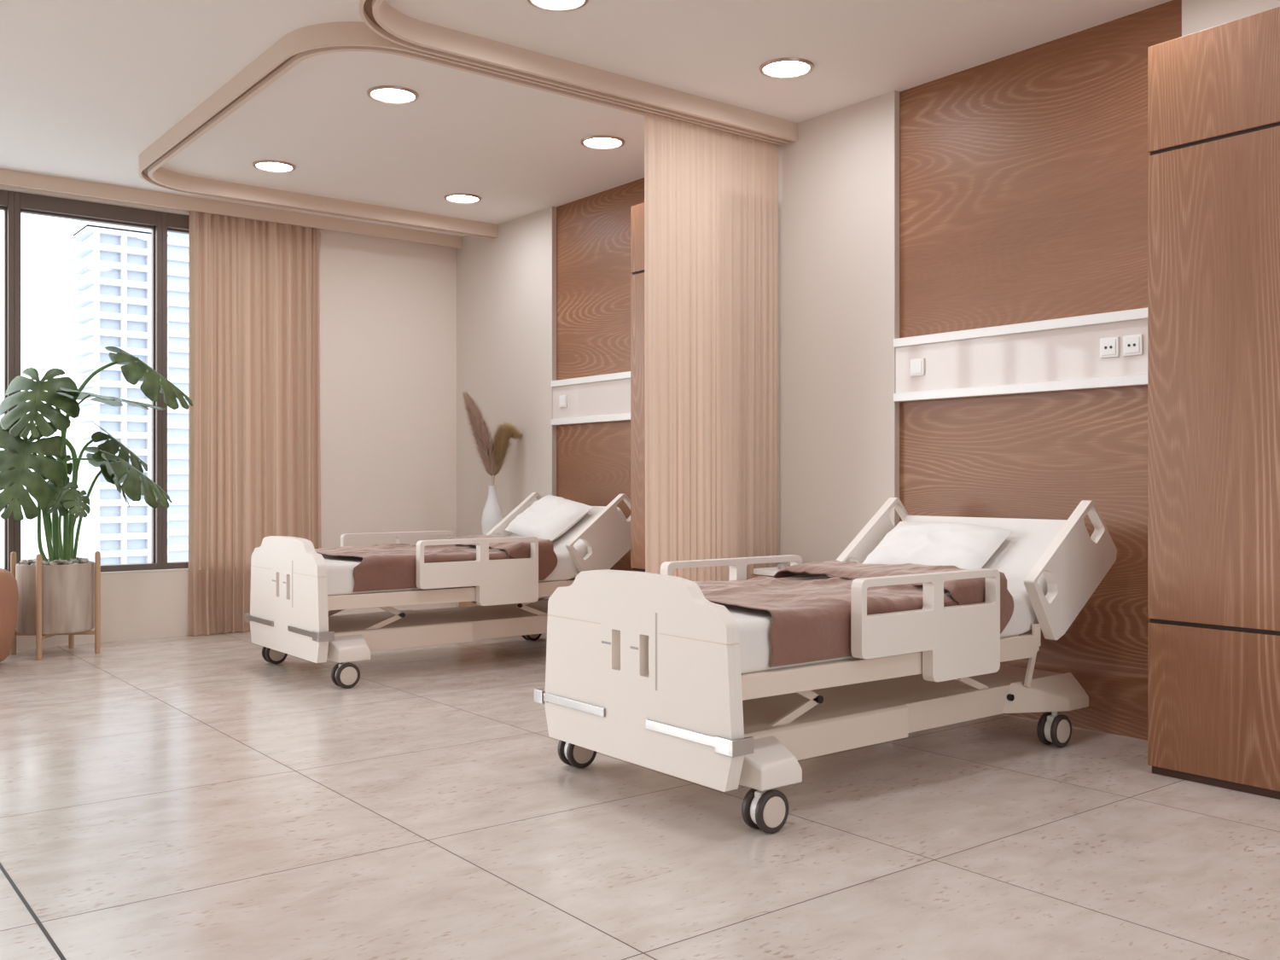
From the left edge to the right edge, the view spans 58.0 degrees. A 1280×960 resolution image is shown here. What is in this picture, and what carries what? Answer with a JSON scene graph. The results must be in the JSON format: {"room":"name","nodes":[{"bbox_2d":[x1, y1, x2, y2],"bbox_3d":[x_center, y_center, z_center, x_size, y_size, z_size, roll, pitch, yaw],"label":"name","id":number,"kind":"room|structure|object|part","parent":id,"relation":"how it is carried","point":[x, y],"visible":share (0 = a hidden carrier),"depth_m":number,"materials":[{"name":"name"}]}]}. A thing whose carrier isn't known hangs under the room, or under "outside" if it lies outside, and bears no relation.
{"room":"hospital room","nodes":[
{"label":"hospital room","id":0,"kind":"room"},
{"bbox_2d":[15,560,94,634],"bbox_3d":[-3.716,0.738,7.336,0.450,0.431,0.450,0,0,-38],"label":"pot","id":1,"kind":"object","parent":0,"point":[67,586],"depth_m":7.16,"materials":[{"name":"beige ceramic"}]},
{"bbox_2d":[0,184,456,649],"bbox_3d":[-6.617,-0.450,5.771,12.660,3.100,0.360,0,0,-38],"label":"wall","id":2,"kind":"structure","parent":0,"point":[388,306],"depth_m":9.06,"materials":[{"name":"white paint"}]},
{"bbox_2d":[0,189,14,571],"bbox_3d":[-4.512,-0.637,7.337,0.930,2.525,0.120,0,0,-38],"label":"window","id":3,"kind":"structure","parent":2,"relation":"in","point":[7,198],"depth_m":7.57,"materials":[{"name":"grey metal"}]},
{"bbox_2d":[14,192,162,571],"bbox_3d":[-3.778,-0.637,7.909,0.930,2.525,0.120,0,0,-38],"label":"window","id":4,"kind":"structure","parent":2,"relation":"in","point":[24,202],"depth_m":8.05,"materials":[{"name":"grey metal"}]},
{"bbox_2d":[100,568,200,574],"bbox_3d":[-6.991,0.631,5.300,11.490,0.012,0.084,0,0,-38],"label":"trim","id":5,"kind":"structure","parent":2,"relation":"attached to","point":[173,569],"depth_m":8.03,"materials":[{"name":"beige"}]},
{"bbox_2d":[162,211,189,569],"bbox_3d":[-3.045,-0.637,8.480,0.930,2.525,0.120,0,0,-38],"label":"window","id":6,"kind":"structure","parent":2,"relation":"in","point":[175,223],"depth_m":8.16,"materials":[{"name":"grey metal"}]},
{"bbox_2d":[0,0,1171,236],"bbox_3d":[-2.957,-2.075,1.435,13.100,0.150,11.900,0,0,-38],"label":"ceiling","id":7,"kind":"structure","parent":0,"point":[87,86],"depth_m":5.69,"materials":[{"name":"white paint"}]},
{"bbox_2d":[0,168,462,248],"bbox_3d":[-6.456,-1.952,5.564,12.660,0.095,0.025,0,0,-38],"label":"trim","id":8,"kind":"structure","parent":7,"relation":"attached to","point":[11,177],"depth_m":8.23,"materials":[{"name":"beige paint"}]},
{"bbox_2d":[187,210,321,635],"bbox_3d":[-2.792,-0.422,8.455,0.984,3.036,0.110,0,0,-38],"label":"curtain","id":9,"kind":"object","parent":8,"relation":"hanging from","point":[254,447],"visible":0.88,"depth_m":8.43,"materials":[{"name":"fabric"}]},
{"bbox_2d":[252,159,295,172],"bbox_3d":[-2.321,-1.994,7.320,0.262,0.012,0.262,0,0,-38],"label":"recessed light","id":10,"kind":"object","parent":7,"relation":"in","point":[270,165],"visible":1,"depth_m":7.32,"materials":[{"name":"beige plastic"}]},
{"bbox_2d":[256,162,291,170],"bbox_3d":[-2.321,-1.997,7.320,0.220,0.001,0.220,0,0,-38],"label":"diffuser","id":11,"kind":"object","parent":10,"relation":"attached to","point":[273,166],"depth_m":7.34,"materials":[{"name":"white plastic"}]},
{"bbox_2d":[366,85,418,104],"bbox_3d":[-1.278,-1.994,5.965,0.262,0.012,0.262,0,0,-38],"label":"recessed light","id":12,"kind":"object","parent":7,"relation":"in","point":[386,94],"visible":1,"depth_m":5.96,"materials":[{"name":"beige plastic"}]},
{"bbox_2d":[371,88,413,101],"bbox_3d":[-1.278,-1.997,5.965,0.220,0.001,0.220,0,0,-38],"label":"diffuser","id":13,"kind":"object","parent":12,"relation":"attached to","point":[391,95],"depth_m":5.97,"materials":[{"name":"white plastic"}]},
{"bbox_2d":[138,21,785,238],"bbox_3d":[-1.247,-1.950,6.955,2.735,0.100,3.213,0,0,-38],"label":"track","id":14,"kind":"object","parent":7,"relation":"attached to","point":[299,44],"visible":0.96,"depth_m":6.10,"materials":[{"name":"beige paint"}]},
{"bbox_2d":[644,110,779,581],"bbox_3d":[0.420,-0.418,6.241,0.974,2.996,0.051,0,0,-38],"label":"curtain","id":15,"kind":"object","parent":14,"relation":"hanging from","point":[712,297],"visible":0.77,"depth_m":6.23,"materials":[{"name":"fabric"}]},
{"bbox_2d":[443,192,481,203],"bbox_3d":[-1.253,-1.994,8.153,0.262,0.012,0.262,0,0,-38],"label":"recessed light","id":16,"kind":"object","parent":7,"relation":"in","point":[462,198],"visible":1,"depth_m":8.16,"materials":[{"name":"beige plastic"}]},
{"bbox_2d":[447,195,477,202],"bbox_3d":[-1.253,-1.997,8.153,0.220,0.001,0.220,0,0,-38],"label":"diffuser","id":17,"kind":"object","parent":16,"relation":"attached to","point":[456,198],"depth_m":8.16,"materials":[{"name":"white plastic"}]},
{"bbox_2d":[527,0,588,11],"bbox_3d":[-0.340,-1.994,4.763,0.262,0.012,0.262,0,0,-38],"label":"recessed light","id":18,"kind":"object","parent":7,"relation":"in","point":[550,5],"visible":1,"depth_m":4.83,"materials":[{"name":"beige plastic"}]},
{"bbox_2d":[533,0,582,7],"bbox_3d":[-0.340,-1.997,4.763,0.220,0.001,0.220,0,0,-38],"label":"diffuser","id":19,"kind":"object","parent":18,"relation":"attached to","point":[551,3],"depth_m":4.82,"materials":[{"name":"white plastic"}]},
{"bbox_2d":[359,0,797,144],"bbox_3d":[0.744,-1.950,4.401,2.735,0.100,3.213,0,0,-38],"label":"track","id":20,"kind":"object","parent":7,"relation":"attached to","point":[381,18],"visible":1,"depth_m":5.49,"materials":[{"name":"beige paint"}]},
{"bbox_2d":[580,134,624,149],"bbox_3d":[-0.219,-1.994,6.803,0.262,0.012,0.262,0,0,-38],"label":"recessed light","id":21,"kind":"object","parent":7,"relation":"in","point":[599,142],"visible":1,"depth_m":6.80,"materials":[{"name":"beige"}]},
{"bbox_2d":[584,138,621,147],"bbox_3d":[-0.219,-1.997,6.803,0.220,0.001,0.220,0,0,-38],"label":"diffuser","id":22,"kind":"object","parent":21,"relation":"attached to","point":[598,142],"depth_m":6.82,"materials":[{"name":"white plastic"}]},
{"bbox_2d":[759,57,814,78],"bbox_3d":[0.709,-1.994,5.580,0.262,0.012,0.262,0,0,-38],"label":"recessed light","id":23,"kind":"object","parent":7,"relation":"in","point":[788,67],"visible":1,"depth_m":5.58,"materials":[{"name":"beige plastic"}]},
{"bbox_2d":[763,61,808,75],"bbox_3d":[0.709,-1.997,5.580,0.220,0.001,0.220,0,0,-38],"label":"diffuser","id":24,"kind":"object","parent":23,"relation":"attached to","point":[783,68],"depth_m":5.59,"materials":[{"name":"white plastic"}]},
{"bbox_2d":[0,630,1279,959],"bbox_3d":[-2.957,1.150,1.435,13.100,0.100,11.900,0,0,-38],"label":"floor","id":25,"kind":"structure","parent":0,"point":[200,797],"depth_m":3.56,"materials":[{"name":"tile"}]},
{"bbox_2d":[0,568,18,662],"bbox_3d":[-4.019,0.812,6.757,0.670,0.575,0.670,0,0,-38],"label":"tub chair","id":26,"kind":"object","parent":25,"relation":"on","point":[8,588],"visible":1,"depth_m":6.75,"materials":[{"name":"brown leather"}]},
{"bbox_2d":[0,862,66,959],"bbox_3d":[-1.211,1.099,2.505,0.009,0.001,11.440,0,0,-38],"label":"trim","id":27,"kind":"structure","parent":25,"relation":"in","point":[21,897],"depth_m":2.92,"materials":[{"name":"grey"}]},
{"bbox_2d":[10,551,100,660],"bbox_3d":[-3.716,0.774,7.336,0.395,0.651,0.395,0,0,39],"label":"plant stand","id":28,"kind":"object","parent":25,"relation":"on","point":[96,631],"visible":0.76,"depth_m":7.30,"materials":[{"name":"beige wood"}]},
{"bbox_3d":[-3.970,0.774,7.309,0.033,0.651,0.033,0,0,-38],"label":"leg","id":29,"kind":"part","parent":28,"relation":"part of","materials":[{"name":"beige wood"}]},
{"bbox_3d":[-3.689,0.774,7.081,0.033,0.651,0.033,0,0,-38],"label":"leg","id":30,"kind":"part","parent":28,"relation":"part of","materials":[{"name":"beige wood"}]},
{"bbox_3d":[-3.742,0.774,7.590,0.033,0.651,0.033,0,0,-38],"label":"leg","id":31,"kind":"part","parent":28,"relation":"part of","materials":[{"name":"beige wood"}]},
{"bbox_2d":[0,346,192,634],"bbox_3d":[-3.529,0.033,7.461,0.650,1.839,1.402,0,0,32],"label":"monstera","id":32,"kind":"object","parent":28,"relation":"on","point":[67,579],"visible":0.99,"depth_m":7.21,"materials":[{"name":"green plant"}]},
{"bbox_3d":[-3.722,0.139,7.170,0.178,0.805,0.105,0,0,-38],"label":"stem","id":33,"kind":"part","parent":32,"relation":"part of","materials":[{"name":"green plant"}]},
{"bbox_3d":[-3.735,0.263,7.232,0.082,0.563,0.025,0,0,-38],"label":"stem","id":34,"kind":"part","parent":32,"relation":"part of","materials":[{"name":"green plant"}]},
{"bbox_3d":[-3.766,0.210,7.420,0.108,0.688,0.080,0,0,-38],"label":"stem","id":35,"kind":"part","parent":32,"relation":"part of","materials":[{"name":"green plant"}]},
{"bbox_3d":[-3.701,-0.047,7.269,0.152,1.177,0.052,0,0,-38],"label":"stem","id":36,"kind":"part","parent":32,"relation":"part of","materials":[{"name":"green plant"}]},
{"bbox_3d":[-3.633,0.290,7.241,0.036,0.502,0.056,0,0,-22],"label":"stem","id":37,"kind":"part","parent":32,"relation":"part of","materials":[{"name":"green plant"}]},
{"bbox_3d":[-3.643,0.139,7.386,0.047,0.822,0.096,0,0,31],"label":"stem","id":38,"kind":"part","parent":32,"relation":"part of","materials":[{"name":"green plant"}]},
{"bbox_3d":[-3.549,0.314,7.234,0.150,0.456,0.022,0,0,35],"label":"stem","id":39,"kind":"part","parent":32,"relation":"part of","materials":[{"name":"green plant"}]},
{"bbox_3d":[-3.596,0.196,7.394,0.334,0.687,0.079,0,0,-21],"label":"stem","id":40,"kind":"part","parent":32,"relation":"part of","materials":[{"name":"green plant"}]},
{"bbox_3d":[-3.605,-0.287,7.390,0.164,0.538,0.017,0,0,-42],"label":"stem","id":41,"kind":"part","parent":32,"relation":"part of","materials":[{"name":"green plant"}]},
{"bbox_3d":[-3.632,0.116,7.571,0.055,0.853,0.327,0,0,24],"label":"stem","id":42,"kind":"part","parent":32,"relation":"part of","materials":[{"name":"green plant"}]},
{"bbox_3d":[-3.549,0.197,7.531,0.027,0.715,0.309,0,0,42],"label":"stem","id":43,"kind":"part","parent":32,"relation":"part of","materials":[{"name":"green plant"}]},
{"bbox_3d":[-3.500,-0.133,7.487,0.485,1.378,0.108,0,0,-38],"label":"stem","id":44,"kind":"part","parent":32,"relation":"part of","materials":[{"name":"green plant"}]},
{"bbox_3d":[-3.461,0.774,7.362,0.033,0.651,0.033,0,0,-38],"label":"leg","id":45,"kind":"part","parent":28,"relation":"part of","materials":[{"name":"beige wood"}]},
{"bbox_2d":[244,492,630,688],"bbox_3d":[-1.146,0.591,7.124,2.205,1.019,1.144,0,0,-38],"label":"hospital bed","id":46,"kind":"object","parent":25,"relation":"on","point":[294,587],"visible":0.84,"depth_m":6.61,"materials":[{"name":"beige metal"}]},
{"bbox_3d":[-1.978,0.636,6.463,0.053,0.646,1.044,0,0,-38],"label":"footboard","id":47,"kind":"part","parent":46,"relation":"part of","materials":[{"name":"white plastic"}]},
{"bbox_3d":[-1.861,0.794,6.997,0.242,0.108,0.018,0,0,-38],"label":"lift arm","id":48,"kind":"part","parent":46,"relation":"part of","materials":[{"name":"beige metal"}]},
{"bbox_3d":[-1.431,0.794,6.446,0.242,0.108,0.018,0,0,-38],"label":"lift arm","id":49,"kind":"part","parent":46,"relation":"part of","materials":[{"name":"beige metal"}]},
{"bbox_3d":[-1.407,0.719,6.464,0.184,0.110,0.018,0,0,-38],"label":"lift arm","id":50,"kind":"part","parent":46,"relation":"part of","materials":[{"name":"beige metal"}]},
{"bbox_3d":[-1.556,0.525,7.444,0.777,0.387,0.048,0,0,-38],"label":"rail","id":51,"kind":"part","parent":46,"relation":"part of","materials":[{"name":"white plastic"}]},
{"bbox_2d":[314,534,557,592],"bbox_3d":[-1.315,0.475,6.980,1.314,0.245,0.961,0,0,-38],"label":"blanket","id":52,"kind":"object","parent":46,"relation":"on","point":[388,566],"visible":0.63,"depth_m":6.62,"materials":[{"name":"brown fabric"}]},
{"bbox_3d":[-1.312,0.656,6.982,1.636,0.087,0.968,0,0,-38],"label":"deck frame","id":53,"kind":"part","parent":46,"relation":"part of","materials":[{"name":"beige metal"}]},
{"bbox_3d":[-1.142,0.389,7.114,2.053,0.448,0.916,0,0,-38],"label":"mattress","id":54,"kind":"part","parent":46,"relation":"part of","materials":[{"name":"white"}]},
{"bbox_3d":[-0.924,0.525,6.633,0.777,0.387,0.048,0,0,-38],"label":"rail","id":55,"kind":"part","parent":46,"relation":"part of","materials":[{"name":"white plastic"}]},
{"bbox_3d":[-0.824,0.358,8.005,0.606,0.554,0.046,0,0,-38],"label":"head rail","id":56,"kind":"part","parent":46,"relation":"part of","materials":[{"name":"white plastic"}]},
{"bbox_3d":[-0.644,0.718,7.059,0.256,0.106,0.018,0,0,-38],"label":"lift arm","id":57,"kind":"part","parent":46,"relation":"part of","materials":[{"name":"beige metal"}]},
{"bbox_3d":[-0.660,0.792,7.046,0.217,0.106,0.018,0,0,-38],"label":"lift arm","id":58,"kind":"part","parent":46,"relation":"part of","materials":[{"name":"beige metal"}]},
{"bbox_2d":[504,494,593,541],"bbox_3d":[-0.614,0.250,7.641,0.330,0.306,0.701,0,0,-30],"label":"pillow","id":59,"kind":"object","parent":46,"relation":"on","point":[549,517],"visible":0.95,"depth_m":7.50,"materials":[{"name":"white fabric"}]},
{"bbox_3d":[-0.201,0.358,7.206,0.606,0.554,0.046,0,0,-38],"label":"head rail","id":60,"kind":"part","parent":46,"relation":"part of","materials":[{"name":"white plastic"}]},
{"bbox_2d":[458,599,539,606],"bbox_3d":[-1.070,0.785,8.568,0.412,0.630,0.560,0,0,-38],"label":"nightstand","id":61,"kind":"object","parent":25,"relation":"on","point":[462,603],"visible":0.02,"depth_m":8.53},
{"bbox_2d":[481,485,502,535],"bbox_3d":[-1.101,0.254,8.601,0.164,0.432,0.164,0,0,-38],"label":"vase","id":62,"kind":"object","parent":61,"relation":"on","point":[491,514],"visible":0.75,"depth_m":8.55,"materials":[{"name":"white ceramic"}]},
{"bbox_2d":[461,390,498,485],"bbox_3d":[-1.175,-0.291,8.578,0.300,0.789,0.256,0,0,-38],"label":"stem","id":63,"kind":"object","parent":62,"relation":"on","point":[481,433],"visible":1,"depth_m":8.54,"materials":[{"name":"beige plant"}]},
{"bbox_2d":[489,420,522,485],"bbox_3d":[-1.002,-0.182,8.629,0.318,0.572,0.224,0,0,-16],"label":"stem","id":64,"kind":"object","parent":62,"relation":"in","point":[504,433],"visible":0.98,"depth_m":8.59,"materials":[{"name":"brown plant"}]},
{"bbox_2d":[630,202,645,572],"bbox_3d":[0.338,-0.266,6.749,0.483,2.732,0.660,0,0,-38],"label":"tall cabinet","id":65,"kind":"object","parent":25,"relation":"on","point":[637,334],"visible":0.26,"depth_m":6.81,"materials":[{"name":"brown wood"}]},
{"bbox_3d":[0.154,-1.434,6.606,0.017,0.396,0.660,0,0,-38],"label":"door","id":66,"kind":"part","parent":65,"relation":"part of","materials":[{"name":"brown wood"}]},
{"bbox_2d":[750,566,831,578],"bbox_3d":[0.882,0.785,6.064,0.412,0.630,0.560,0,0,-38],"label":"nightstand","id":67,"kind":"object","parent":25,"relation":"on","point":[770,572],"visible":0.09,"depth_m":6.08,"materials":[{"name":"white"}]},
{"bbox_2d":[777,562,805,569],"bbox_3d":[0.886,0.457,6.118,0.200,0.024,0.240,0,0,-38],"label":"book","id":68,"kind":"object","parent":67,"relation":"on","point":[779,566],"visible":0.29,"depth_m":6.13,"materials":[{"name":"beige paper"}]},
{"bbox_2d":[534,497,1117,833],"bbox_3d":[0.813,0.591,4.615,2.205,1.019,1.144,0,0,-38],"label":"hospital bed","id":69,"kind":"object","parent":25,"relation":"on","point":[642,669],"visible":0.85,"depth_m":4.07,"materials":[{"name":"white plastic"}]},
{"bbox_3d":[-0.019,0.636,3.954,0.053,0.646,1.044,0,0,-38],"label":"footboard","id":70,"kind":"part","parent":69,"relation":"part of","materials":[{"name":"white plastic"}]},
{"bbox_3d":[0.403,0.525,4.935,0.777,0.387,0.048,0,0,-38],"label":"rail","id":71,"kind":"part","parent":69,"relation":"part of","materials":[{"name":"white plastic"}]},
{"bbox_3d":[0.528,0.794,3.937,0.242,0.108,0.018,0,0,-38],"label":"lift arm","id":72,"kind":"part","parent":69,"relation":"part of","materials":[{"name":"beige metal"}]},
{"bbox_3d":[0.552,0.719,3.955,0.184,0.110,0.018,0,0,-38],"label":"lift arm","id":73,"kind":"part","parent":69,"relation":"part of","materials":[{"name":"beige metal"}]},
{"bbox_2d":[693,559,1013,667],"bbox_3d":[0.645,0.472,4.472,1.314,0.253,0.961,0,0,-38],"label":"blanket","id":74,"kind":"object","parent":69,"relation":"on","point":[810,609],"visible":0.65,"depth_m":4.15,"materials":[{"name":"brown fabric"}]},
{"bbox_3d":[1.135,0.358,5.497,0.606,0.554,0.046,0,0,-38],"label":"head rail","id":75,"kind":"part","parent":69,"relation":"part of","materials":[{"name":"white plastic"}]},
{"bbox_3d":[0.817,0.389,4.606,2.053,0.448,0.916,0,0,-38],"label":"mattress","id":76,"kind":"part","parent":69,"relation":"part of","materials":[{"name":"white"}]},
{"bbox_3d":[0.648,0.656,4.474,1.636,0.087,0.968,0,0,-38],"label":"deck frame","id":77,"kind":"part","parent":69,"relation":"part of","materials":[{"name":"beige metal"}]},
{"bbox_3d":[1.035,0.525,4.124,0.777,0.387,0.048,0,0,-38],"label":"rail","id":78,"kind":"part","parent":69,"relation":"part of","materials":[{"name":"white plastic"}]},
{"bbox_2d":[862,521,1012,570],"bbox_3d":[1.291,0.305,5.102,0.294,0.244,0.636,0,0,-36],"label":"pillow","id":79,"kind":"object","parent":69,"relation":"on","point":[961,545],"visible":0.84,"depth_m":5.03,"materials":[{"name":"white fabric"}]},
{"bbox_3d":[1.299,0.792,4.538,0.217,0.106,0.018,0,0,-38],"label":"lift arm","id":80,"kind":"part","parent":69,"relation":"part of","materials":[{"name":"beige metal"}]},
{"bbox_3d":[1.473,0.474,5.117,0.406,0.308,0.880,0,0,-38],"label":"backrest panel","id":81,"kind":"part","parent":69,"relation":"part of","materials":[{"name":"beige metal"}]},
{"bbox_3d":[1.759,0.358,4.697,0.606,0.554,0.046,0,0,-38],"label":"head rail","id":82,"kind":"part","parent":69,"relation":"part of","materials":[{"name":"white plastic"}]},
{"bbox_2d":[1147,6,1279,799],"bbox_3d":[2.304,-0.266,4.228,0.483,2.732,0.660,0,0,-38],"label":"tall cabinet","id":83,"kind":"object","parent":25,"relation":"on","point":[1213,93],"visible":1,"depth_m":4.14,"materials":[{"name":"brown wood"}]},
{"bbox_3d":[2.120,-1.434,4.085,0.017,0.396,0.660,0,0,-38],"label":"door","id":84,"kind":"part","parent":83,"relation":"part of","materials":[{"name":"brown wood"}]},
{"bbox_3d":[2.120,0.802,4.085,0.017,0.536,0.660,0,0,-38],"label":"drawer","id":85,"kind":"part","parent":83,"relation":"part of","materials":[{"name":"brown wood"}]},
{"bbox_3d":[2.120,-0.352,4.085,0.017,1.740,0.660,0,0,-38],"label":"door","id":86,"kind":"part","parent":83,"relation":"part of","materials":[{"name":"brown wood"}]},
{"bbox_2d":[456,0,1279,606],"bbox_3d":[1.995,-0.450,5.296,0.340,3.100,11.900,0,0,-38],"label":"wall","id":87,"kind":"structure","parent":0,"point":[839,183],"depth_m":6.37,"materials":[{"name":"beige paint"}]},
{"bbox_2d":[556,177,644,570],"bbox_3d":[-0.147,-0.450,7.848,0.020,3.100,1.481,0,0,-38],"label":"wood wall panel","id":88,"kind":"object","parent":87,"relation":"attached to","point":[593,232],"visible":0.21,"depth_m":8.04,"materials":[{"name":"brown wood"}]},
{"bbox_2d":[550,371,630,425],"bbox_3d":[-0.175,-0.565,7.826,0.051,0.322,1.481,0,0,-38],"label":"panel","id":89,"kind":"object","parent":88,"relation":"attached to","point":[602,398],"visible":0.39,"depth_m":8.00,"materials":[{"name":"beige plastic"}]},
{"bbox_2d":[559,395,566,407],"bbox_3d":[-0.552,-0.570,8.287,0.010,0.086,0.086,0,0,-38],"label":"switch","id":90,"kind":"object","parent":89,"relation":"attached to","point":[562,398],"depth_m":8.28,"materials":[{"name":"white plastic"}]},
{"bbox_3d":[-0.175,-0.704,7.826,0.051,0.044,1.481,0,0,-38],"label":"panel rail","id":91,"kind":"part","parent":89,"relation":"part of","materials":[{"name":"white metal"}]},
{"bbox_3d":[-0.175,-0.426,7.826,0.051,0.044,1.481,0,0,-38],"label":"panel rail","id":92,"kind":"part","parent":89,"relation":"part of","materials":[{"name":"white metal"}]},
{"bbox_2d":[899,0,1181,740],"bbox_3d":[1.802,-0.450,5.349,0.020,3.100,1.493,0,0,-38],"label":"wood wall panel","id":93,"kind":"object","parent":87,"relation":"attached to","point":[1023,175],"visible":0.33,"depth_m":5.28,"materials":[{"name":"brown wood"}]},
{"bbox_2d":[893,308,1147,401],"bbox_3d":[1.773,-0.565,5.327,0.051,0.322,1.493,0,0,-38],"label":"panel","id":94,"kind":"object","parent":93,"relation":"attached to","point":[1108,350],"visible":0.88,"depth_m":5.29,"materials":[{"name":"beige plastic"}]},
{"bbox_2d":[909,358,925,376],"bbox_3d":[1.393,-0.570,5.793,0.010,0.086,0.086,0,0,-38],"label":"switch","id":95,"kind":"object","parent":94,"relation":"attached to","point":[916,365],"depth_m":5.78,"materials":[{"name":"white paint"}]},
{"bbox_3d":[1.773,-0.704,5.327,0.051,0.044,1.493,0,0,-38],"label":"panel rail","id":96,"kind":"part","parent":94,"relation":"part of","materials":[{"name":"white metal"}]},
{"bbox_3d":[1.773,-0.426,5.327,0.051,0.044,1.493,0,0,-38],"label":"panel rail","id":97,"kind":"part","parent":94,"relation":"part of","materials":[{"name":"white metal"}]},
{"bbox_2d":[1099,337,1118,358],"bbox_3d":[2.027,-0.575,4.980,0.010,0.086,0.086,0,0,-38],"label":"socket","id":98,"kind":"object","parent":94,"relation":"attached to","point":[1108,346],"depth_m":4.97,"materials":[{"name":"white plastic"}]},
{"bbox_2d":[1122,334,1142,355],"bbox_3d":[2.092,-0.575,4.896,0.010,0.086,0.086,0,0,-38],"label":"socket","id":99,"kind":"object","parent":94,"relation":"attached to","point":[1132,344],"depth_m":4.89,"materials":[{"name":"white plastic"}]},
{"label":"outside","id":100,"kind":"structure","parent":0,"visible":0},
{"bbox_2d":[73,221,168,564],"bbox_3d":[-55.078,7.200,122.281,7.900,67.800,6.400,0,0,-38],"label":"building","id":101,"kind":"structure","parent":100,"point":[114,268],"depth_m":119.63,"materials":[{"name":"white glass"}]},
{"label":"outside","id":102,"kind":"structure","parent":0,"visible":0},
{"bbox_2d":[74,220,188,562],"bbox_3d":[-63.472,-10.300,175.333,35.900,102.800,26.400,0,0,-38],"label":"building","id":103,"kind":"structure","parent":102,"point":[177,243],"depth_m":159.18,"materials":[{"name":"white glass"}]}
]}

